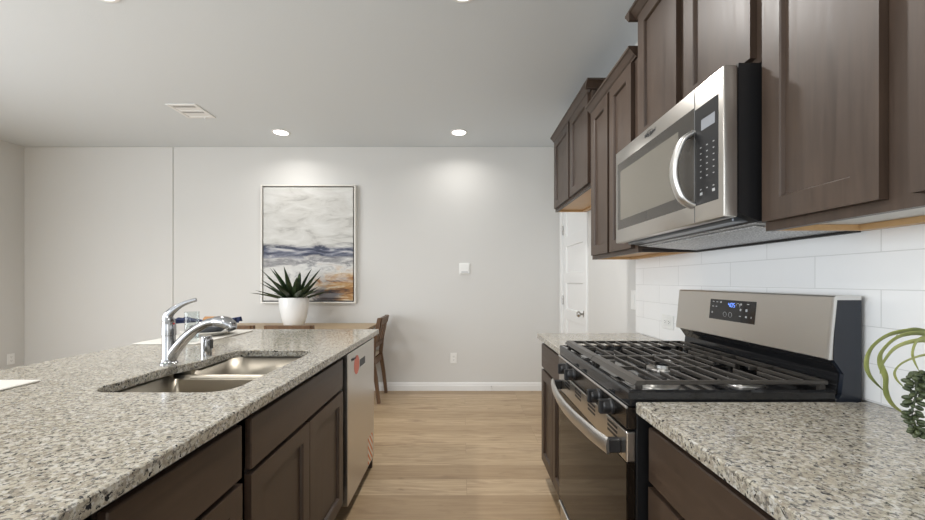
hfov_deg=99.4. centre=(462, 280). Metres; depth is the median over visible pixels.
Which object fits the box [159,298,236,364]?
kitchen faucet
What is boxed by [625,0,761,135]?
upper cabinet
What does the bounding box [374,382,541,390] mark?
baseboard
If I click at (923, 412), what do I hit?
pot
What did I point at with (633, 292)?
light switch
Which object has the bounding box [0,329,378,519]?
countertop
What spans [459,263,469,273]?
thermostat
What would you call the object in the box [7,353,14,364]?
wall outlet
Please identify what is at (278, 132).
diffuser
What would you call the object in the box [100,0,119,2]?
recessed light
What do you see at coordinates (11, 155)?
wall
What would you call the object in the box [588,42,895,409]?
wall
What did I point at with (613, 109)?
upper cabinet
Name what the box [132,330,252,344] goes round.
place mat
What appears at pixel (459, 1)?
recessed light
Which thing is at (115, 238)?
wall
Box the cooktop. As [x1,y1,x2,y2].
[560,345,836,406]
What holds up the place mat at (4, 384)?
on the countertop at (72, 444)
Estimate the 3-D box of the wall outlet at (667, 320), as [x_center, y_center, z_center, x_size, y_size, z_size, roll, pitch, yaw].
[1.098,0.220,2.100,0.008,0.075,0.117,0,0,0]
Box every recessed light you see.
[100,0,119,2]
[271,129,289,135]
[450,129,467,135]
[453,0,471,2]
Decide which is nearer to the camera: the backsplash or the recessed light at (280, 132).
the backsplash
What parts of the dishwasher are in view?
pocket handle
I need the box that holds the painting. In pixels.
[261,185,356,302]
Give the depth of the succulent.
0.74 m
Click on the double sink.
(231, 373)
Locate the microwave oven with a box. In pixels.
[616,63,860,251]
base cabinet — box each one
[83,421,241,519]
[138,356,342,519]
[542,343,560,499]
[648,426,775,519]
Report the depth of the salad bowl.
2.27 m
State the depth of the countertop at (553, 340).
2.26 m
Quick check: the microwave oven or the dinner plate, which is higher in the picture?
the microwave oven
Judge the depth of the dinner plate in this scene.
2.25 m
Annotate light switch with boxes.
[631,290,635,309]
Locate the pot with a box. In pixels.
[908,389,924,441]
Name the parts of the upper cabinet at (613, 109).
door, crown moulding, door, hanging rail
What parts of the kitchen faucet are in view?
lever handle, spout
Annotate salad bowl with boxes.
[189,325,223,332]
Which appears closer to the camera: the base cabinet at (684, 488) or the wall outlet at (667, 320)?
the base cabinet at (684, 488)
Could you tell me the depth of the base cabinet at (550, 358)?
2.18 m
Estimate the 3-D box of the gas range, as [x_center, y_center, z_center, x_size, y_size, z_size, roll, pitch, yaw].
[0.729,0.640,1.448,0.718,1.200,0.765,0,0,0]
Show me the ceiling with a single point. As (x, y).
(74, 73)
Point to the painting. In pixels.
(304, 228)
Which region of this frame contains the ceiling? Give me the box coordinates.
[0,0,637,146]
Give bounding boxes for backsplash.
[636,224,924,413]
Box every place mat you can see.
[0,380,40,390]
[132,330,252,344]
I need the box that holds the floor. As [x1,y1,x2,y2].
[335,391,559,519]
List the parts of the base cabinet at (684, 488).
door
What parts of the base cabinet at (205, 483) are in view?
door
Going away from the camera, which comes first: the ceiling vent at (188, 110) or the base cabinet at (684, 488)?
the base cabinet at (684, 488)
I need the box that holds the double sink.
[116,356,302,391]
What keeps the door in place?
in the wall at (611, 283)
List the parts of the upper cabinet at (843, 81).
hanging rail, door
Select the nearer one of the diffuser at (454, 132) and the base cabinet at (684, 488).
the base cabinet at (684, 488)
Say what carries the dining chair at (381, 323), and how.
on the floor
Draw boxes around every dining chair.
[237,325,254,328]
[264,325,314,328]
[373,315,388,403]
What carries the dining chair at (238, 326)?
on the floor
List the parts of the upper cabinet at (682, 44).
crown moulding, door, door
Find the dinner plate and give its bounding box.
[180,328,236,336]
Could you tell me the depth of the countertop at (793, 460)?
0.74 m
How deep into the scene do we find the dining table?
4.16 m
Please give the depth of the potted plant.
3.96 m
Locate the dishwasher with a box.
[342,338,373,506]
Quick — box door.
[559,211,587,332]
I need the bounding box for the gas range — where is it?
[551,290,860,519]
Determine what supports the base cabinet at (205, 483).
on the floor
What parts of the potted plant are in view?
pot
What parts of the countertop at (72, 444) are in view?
air gap cap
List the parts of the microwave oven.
door, handle, control panel, plate, rail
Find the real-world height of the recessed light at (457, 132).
0.006 m
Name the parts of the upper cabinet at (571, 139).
door, hanging rail, crown moulding, door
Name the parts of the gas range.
storage drawer, knob, drawer pull, knob, handle, panel trim, knob, oven door, door glass, control panel, knob, burner, burner, display panel, burner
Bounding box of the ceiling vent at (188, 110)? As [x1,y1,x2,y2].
[165,104,215,118]
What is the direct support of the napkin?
in the napkin ring
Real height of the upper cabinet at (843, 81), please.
0.970 m
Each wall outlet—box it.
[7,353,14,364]
[450,353,456,362]
[662,314,673,329]
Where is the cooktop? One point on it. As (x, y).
(619, 390)
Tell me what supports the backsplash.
attached to the wall at (611, 283)
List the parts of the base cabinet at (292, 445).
door, drawer, door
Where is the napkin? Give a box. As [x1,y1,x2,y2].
[174,316,241,323]
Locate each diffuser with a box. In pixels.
[274,130,287,134]
[452,130,465,134]
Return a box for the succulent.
[864,328,924,441]
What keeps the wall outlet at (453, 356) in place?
attached to the wall at (115, 238)
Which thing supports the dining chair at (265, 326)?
on the floor
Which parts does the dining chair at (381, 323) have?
leg, seat frame, leg, rail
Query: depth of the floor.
2.71 m
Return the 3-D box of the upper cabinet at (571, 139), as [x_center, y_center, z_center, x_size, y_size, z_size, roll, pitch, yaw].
[0.941,-0.940,2.964,0.321,0.660,1.032,0,0,0]
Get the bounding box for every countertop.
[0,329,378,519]
[537,333,671,354]
[636,402,924,519]
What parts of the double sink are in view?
bowl, bowl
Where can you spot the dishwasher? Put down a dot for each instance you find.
(358, 364)
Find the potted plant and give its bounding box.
[253,268,327,324]
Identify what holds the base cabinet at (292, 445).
on the floor
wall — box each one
[0,140,23,369]
[24,147,558,381]
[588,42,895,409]
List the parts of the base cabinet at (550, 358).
door, drawer, door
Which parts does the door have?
knob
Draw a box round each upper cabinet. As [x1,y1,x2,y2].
[550,78,604,211]
[585,46,693,259]
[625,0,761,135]
[762,0,924,230]
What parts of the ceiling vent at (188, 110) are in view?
plate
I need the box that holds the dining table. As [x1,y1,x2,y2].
[237,323,375,328]

